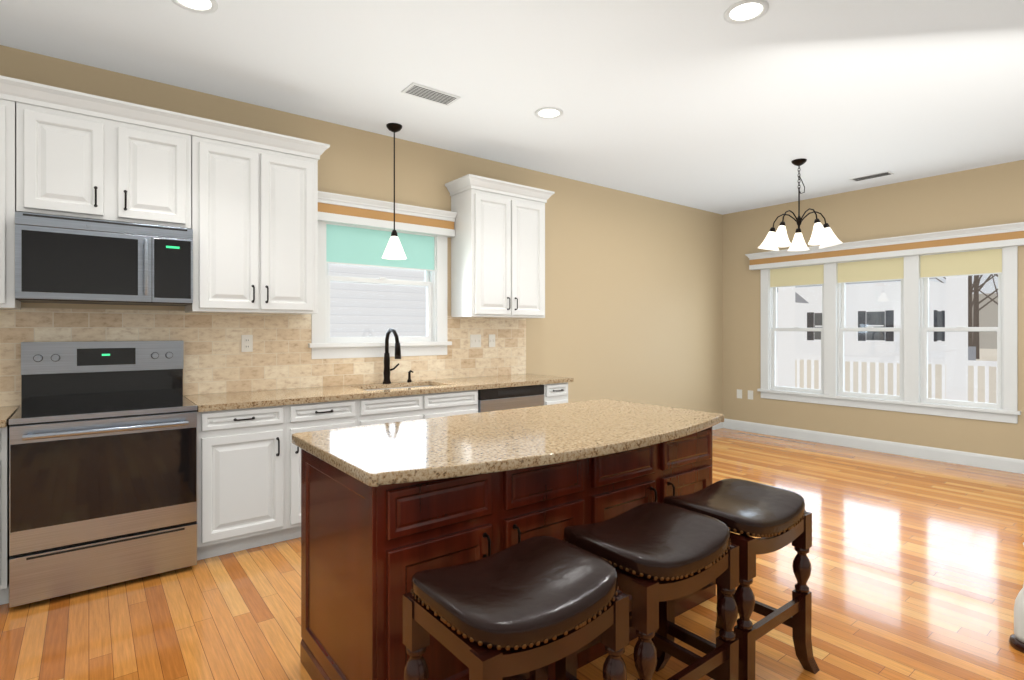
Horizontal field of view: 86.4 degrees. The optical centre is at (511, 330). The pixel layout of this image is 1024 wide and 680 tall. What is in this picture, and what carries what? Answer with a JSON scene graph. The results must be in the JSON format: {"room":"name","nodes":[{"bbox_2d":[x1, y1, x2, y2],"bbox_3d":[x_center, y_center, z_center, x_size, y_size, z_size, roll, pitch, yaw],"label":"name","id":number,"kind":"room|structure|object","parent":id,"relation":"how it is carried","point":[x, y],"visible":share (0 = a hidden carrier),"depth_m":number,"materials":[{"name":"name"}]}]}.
{"room":"kitchen","nodes":[
{"label":"kitchen","id":0,"kind":"room"},
{"bbox_2d":[0,45,722,413],"bbox_3d":[-0.822,-0.130,4.742,9.634,2.940,0.160,0,0,-38],"label":"wall","id":1,"kind":"structure","parent":0,"point":[634,297],"depth_m":5.88,"materials":[{"name":"paint"}]},
{"bbox_2d":[0,75,20,309],"bbox_3d":[-3.062,-0.707,2.679,0.945,1.176,0.348,0,0,-38],"label":"upper cabinet","id":2,"kind":"object","parent":1,"relation":"attached to","point":[9,87],"depth_m":2.83,"materials":[{"name":"white wood"}]},
{"bbox_2d":[20,80,115,221],"bbox_3d":[-2.528,-0.960,3.093,0.397,0.669,0.348,0,0,-38],"label":"upper cabinet","id":3,"kind":"object","parent":1,"relation":"attached to","point":[68,137],"depth_m":2.96,"materials":[{"name":"white wood"}]},
{"bbox_2d":[15,212,192,305],"bbox_3d":[-2.332,-0.384,3.166,0.791,0.447,0.473,0,0,-38],"label":"microwave","id":4,"kind":"object","parent":3,"relation":"attached to","point":[66,260],"visible":1,"depth_m":3.00,"materials":[{"name":"black glass"}]},
{"bbox_2d":[116,100,195,230],"bbox_3d":[-2.214,-0.960,3.337,0.398,0.669,0.348,0,0,-38],"label":"upper cabinet","id":5,"kind":"object","parent":1,"relation":"attached to","point":[156,148],"depth_m":3.21,"materials":[{"name":"white wood"}]},
{"bbox_2d":[241,335,252,351],"bbox_3d":[-1.854,0.090,3.818,0.072,0.118,0.008,0,0,-38],"label":"electrical outlet plate","id":6,"kind":"object","parent":1,"relation":"attached to","point":[247,343],"depth_m":3.81,"materials":[{"name":"white plastic"}]},
{"bbox_2d":[185,117,319,314],"bbox_3d":[-1.752,-0.707,3.695,0.762,1.176,0.348,0,0,-38],"label":"upper cabinet","id":7,"kind":"object","parent":1,"relation":"attached to","point":[241,202],"depth_m":3.54,"materials":[{"name":"white wood"}]},
{"bbox_2d":[0,308,525,406],"bbox_3d":[-2.157,0.165,3.597,5.800,0.590,0.012,0,0,-38],"label":"backsplash","id":8,"kind":"structure","parent":1,"relation":"attached to","point":[216,359],"depth_m":3.82,"materials":[{"name":"stone"}]},
{"bbox_2d":[308,191,456,358],"bbox_3d":[-1.071,-0.407,4.484,1.269,1.245,0.301,0,0,-38],"label":"kitchen window","id":9,"kind":"structure","parent":1,"relation":"in","point":[354,230],"depth_m":4.42,"materials":[{"name":"white wood"}]},
{"bbox_2d":[470,334,480,347],"bbox_3d":[-0.332,0.094,4.996,0.118,0.118,0.012,0,0,-38],"label":"electrical outlet plate","id":10,"kind":"object","parent":1,"relation":"attached to","point":[475,340],"depth_m":4.99,"materials":[{"name":"white plastic"}]},
{"bbox_2d":[489,334,494,346],"bbox_3d":[-0.186,0.094,5.109,0.072,0.118,0.012,0,0,-38],"label":"electrical outlet plate","id":11,"kind":"object","parent":1,"relation":"attached to","point":[491,336],"depth_m":5.11,"materials":[{"name":"white plastic"}]},
{"bbox_2d":[448,175,547,318],"bbox_3d":[-0.111,-0.707,4.968,0.825,1.176,0.348,0,0,-38],"label":"upper cabinet","id":12,"kind":"object","parent":1,"relation":"attached to","point":[498,243],"depth_m":4.77,"materials":[{"name":"white wood"}]},
{"bbox_2d":[712,422,722,429],"bbox_3d":[1.534,1.275,6.457,3.400,0.130,0.016,0,0,-38],"label":"baseboard","id":13,"kind":"structure","parent":1,"relation":"attached to","point":[720,425],"depth_m":7.44,"materials":[{"name":"white wood"}]},
{"bbox_2d":[0,428,1023,679],"bbox_3d":[1.486,1.370,1.767,9.634,0.060,7.690,0,0,-38],"label":"floor","id":14,"kind":"structure","parent":0,"point":[916,568],"depth_m":2.72,"materials":[{"name":"brown wood"}]},
{"bbox_2d":[0,420,9,604],"bbox_3d":[-2.978,0.901,2.566,0.941,0.879,0.628,0,0,-38],"label":"base cabinet","id":15,"kind":"object","parent":14,"relation":"on","point":[4,432],"depth_m":2.62,"materials":[{"name":"white wood"}]},
{"bbox_2d":[0,406,19,427],"bbox_3d":[-2.973,0.443,2.561,0.941,0.036,0.642,0,0,-38],"label":"countertop","id":16,"kind":"structure","parent":15,"relation":"on","point":[6,412],"depth_m":2.80,"materials":[{"name":"beige stone"}]},
{"bbox_2d":[9,341,196,607],"bbox_3d":[-2.251,0.703,3.049,0.781,1.275,0.722,0,0,-38],"label":"range","id":17,"kind":"object","parent":14,"relation":"on","point":[102,463],"visible":1,"depth_m":2.86,"materials":[{"name":"silver metal"}]},
{"bbox_2d":[196,400,359,559],"bbox_3d":[-1.602,0.901,3.633,0.948,0.879,0.628,0,0,-38],"label":"base cabinet","id":18,"kind":"object","parent":14,"relation":"on","point":[248,474],"depth_m":3.28,"materials":[{"name":"white wood"}]},
{"bbox_2d":[184,374,573,411],"bbox_3d":[-0.808,0.487,4.241,2.949,0.123,0.642,0,0,-38],"label":"countertop","id":19,"kind":"structure","parent":18,"relation":"on","point":[213,402],"depth_m":3.86,"materials":[{"name":"beige stone"}]},
{"bbox_2d":[382,328,413,383],"bbox_3d":[-0.873,0.203,4.360,0.252,0.445,0.256,0,0,-38],"label":"faucet","id":20,"kind":"object","parent":19,"relation":"on","point":[387,369],"depth_m":4.36,"materials":[{"name":"black metal"}]},
{"bbox_2d":[360,392,479,425],"bbox_3d":[-0.837,0.901,4.227,0.990,0.879,0.628,0,0,-38],"label":"base cabinet","id":21,"kind":"object","parent":14,"relation":"on","point":[388,409],"depth_m":3.96,"materials":[{"name":"white wood"}]},
{"bbox_2d":[299,435,715,679],"bbox_3d":[0.095,0.899,2.472,1.828,0.882,0.777,0,0,-38],"label":"kitchen island","id":22,"kind":"object","parent":14,"relation":"on","point":[389,510],"depth_m":1.93,"materials":[{"name":"brown wood"}]},
{"bbox_2d":[292,399,723,498],"bbox_3d":[0.124,0.439,2.428,1.876,0.038,0.944,0,0,-38],"label":"island countertop","id":23,"kind":"structure","parent":22,"relation":"on","point":[401,459],"depth_m":2.09,"materials":[{"name":"beige stone"}]},
{"bbox_2d":[480,384,547,411],"bbox_3d":[-0.176,0.901,4.739,0.681,0.879,0.629,0,0,-38],"label":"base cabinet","id":24,"kind":"object","parent":14,"relation":"on","point":[491,399],"depth_m":4.48,"materials":[{"name":"silver metal"}]},
{"bbox_2d":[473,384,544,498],"bbox_3d":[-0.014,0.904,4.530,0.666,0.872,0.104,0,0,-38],"label":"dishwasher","id":25,"kind":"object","parent":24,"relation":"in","point":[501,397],"depth_m":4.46,"materials":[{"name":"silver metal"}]},
{"bbox_2d":[403,536,628,679],"bbox_3d":[0.010,0.995,1.488,0.517,0.691,0.428,0,0,-38],"label":"stool","id":26,"kind":"object","parent":14,"relation":"on","point":[534,607],"visible":1,"depth_m":1.40,"materials":[{"name":"black leather"}]},
{"bbox_2d":[548,384,567,404],"bbox_3d":[0.209,0.901,5.038,0.295,0.879,0.628,0,0,-38],"label":"base cabinet","id":27,"kind":"object","parent":14,"relation":"on","point":[557,393],"depth_m":4.80,"materials":[{"name":"white wood"}]},
{"bbox_2d":[555,502,738,679],"bbox_3d":[0.452,0.995,1.832,0.517,0.691,0.428,0,0,-38],"label":"stool","id":28,"kind":"object","parent":14,"relation":"on","point":[679,552],"visible":0.96,"depth_m":1.75,"materials":[{"name":"black leather"}]},
{"bbox_2d":[655,478,819,679],"bbox_3d":[0.879,0.995,2.163,0.517,0.691,0.428,0,0,-38],"label":"stool","id":29,"kind":"object","parent":14,"relation":"on","point":[775,518],"visible":0.6,"depth_m":2.08,"materials":[{"name":"brown wood"}]},
{"bbox_2d":[1009,543,1023,652],"bbox_3d":[2.179,1.117,2.295,0.132,0.445,0.132,0,0,-38],"label":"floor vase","id":30,"kind":"object","parent":14,"relation":"on","point":[1016,640],"visible":0.98,"depth_m":2.29,"materials":[{"name":"white ceramic"}]},
{"bbox_2d":[0,0,1023,214],"bbox_3d":[1.486,-1.640,1.767,9.634,0.080,7.690,0,0,-38],"label":"ceiling","id":31,"kind":"structure","parent":0,"point":[702,105],"depth_m":3.42,"materials":[{"name":"white paint"}]},
{"bbox_2d":[171,0,217,13],"bbox_3d":[-1.541,-1.595,2.639,0.210,0.010,0.210,0,0,-38],"label":"recessed light","id":32,"kind":"object","parent":31,"relation":"in","point":[204,6],"visible":1,"depth_m":2.68,"materials":[{"name":"white"}]},
{"bbox_2d":[382,123,406,259],"bbox_3d":[-0.919,-1.082,4.261,0.190,1.034,0.190,0,0,-38],"label":"pendant light","id":33,"kind":"object","parent":31,"relation":"hanging from","point":[394,250],"visible":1,"depth_m":4.23,"materials":[{"name":"white glass"}]},
{"bbox_2d":[401,82,460,105],"bbox_3d":[-0.546,-1.595,3.690,0.360,0.009,0.170,0,0,-38],"label":"ceiling vent","id":34,"kind":"object","parent":31,"relation":"in","point":[429,94],"visible":1,"depth_m":3.68,"materials":[{"name":"white metal"}]},
{"bbox_2d":[535,107,562,118],"bbox_3d":[0.271,-1.595,4.007,0.210,0.010,0.210,0,0,-38],"label":"recessed light","id":35,"kind":"object","parent":31,"relation":"in","point":[548,112],"visible":1,"depth_m":4.00,"materials":[{"name":"white"}]},
{"bbox_2d":[724,0,768,23],"bbox_3d":[1.172,-1.595,2.731,0.210,0.010,0.210,0,0,-38],"label":"recessed light","id":36,"kind":"object","parent":31,"relation":"in","point":[743,11],"visible":1,"depth_m":2.73,"materials":[{"name":"white"}]},
{"bbox_2d":[758,158,841,250],"bbox_3d":[2.683,-1.185,5.137,0.718,0.828,0.712,0,0,-38],"label":"chandelier","id":37,"kind":"object","parent":31,"relation":"hanging from","point":[823,236],"visible":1,"depth_m":5.08,"materials":[{"name":"white glass"}]},
{"bbox_2d":[850,171,893,181],"bbox_3d":[3.721,-1.595,5.645,0.150,0.009,0.360,0,0,-38],"label":"ceiling vent","id":38,"kind":"object","parent":31,"relation":"in","point":[871,176],"visible":1,"depth_m":5.63,"materials":[{"name":"white metal"}]},
{"bbox_2d":[723,160,1023,459],"bbox_3d":[5.278,-0.130,4.607,0.160,2.940,7.530,0,0,-38],"label":"wall","id":39,"kind":"structure","parent":0,"point":[992,195],"depth_m":6.09,"materials":[{"name":"paint"}]},
{"bbox_2d":[737,389,741,398],"bbox_3d":[3.057,0.851,7.332,0.008,0.118,0.072,0,0,-38],"label":"electrical outlet plate","id":40,"kind":"object","parent":39,"relation":"attached to","point":[739,392],"depth_m":7.33,"materials":[{"name":"white plastic"}]},
{"bbox_2d":[748,390,752,399],"bbox_3d":[3.152,0.851,7.209,0.008,0.118,0.072,0,0,-38],"label":"electrical outlet plate","id":41,"kind":"object","parent":39,"relation":"attached to","point":[750,393],"depth_m":7.21,"materials":[{"name":"white plastic"}]},
{"bbox_2d":[723,418,1023,473],"bbox_3d":[5.150,1.275,4.628,0.016,0.130,7.340,0,0,-38],"label":"baseboard","id":42,"kind":"structure","parent":39,"relation":"attached to","point":[971,459],"depth_m":5.96,"materials":[{"name":"white wood"}]},
{"bbox_2d":[745,222,1023,423],"bbox_3d":[4.028,-0.062,6.136,0.301,1.875,2.792,0,0,-38],"label":"dining window","id":43,"kind":"structure","parent":39,"relation":"in","point":[914,263],"depth_m":5.82,"materials":[{"name":"white wood"}]},
{"label":"outside","id":44,"kind":"structure","parent":0,"visible":0},
{"bbox_2d":[795,349,996,403],"bbox_3d":[30.252,1.940,48.778,132.400,0.300,120.000,0,0,-38],"label":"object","id":45,"kind":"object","parent":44,"point":[984,353],"depth_m":20.37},
{"bbox_2d":[329,263,425,336],"bbox_3d":[-3.114,-1.435,6.481,11.024,6.450,0.200,0,0,-38],"label":"siding","id":46,"kind":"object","parent":45,"relation":"on","point":[389,318],"depth_m":7.35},
{"bbox_2d":[776,278,975,363],"bbox_3d":[12.691,-2.235,43.192,8.600,8.050,37.300,0,0,-38],"label":"house","id":47,"kind":"structure","parent":45,"relation":"on","point":[876,295],"depth_m":30.73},
{"bbox_2d":[776,276,996,403],"bbox_3d":[5.047,0.015,7.403,2.898,3.550,11.513,0,0,-38],"label":"porch","id":48,"kind":"object","parent":45,"relation":"on","point":[784,307],"depth_m":7.80,"materials":[{"name":"white wood"}]},
{"bbox_2d":[936,274,997,358],"bbox_3d":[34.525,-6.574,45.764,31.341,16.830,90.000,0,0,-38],"label":"tree","id":49,"kind":"object","parent":45,"relation":"on","point":[975,319],"depth_m":39.18,"materials":[{"name":"plant"}]}
]}

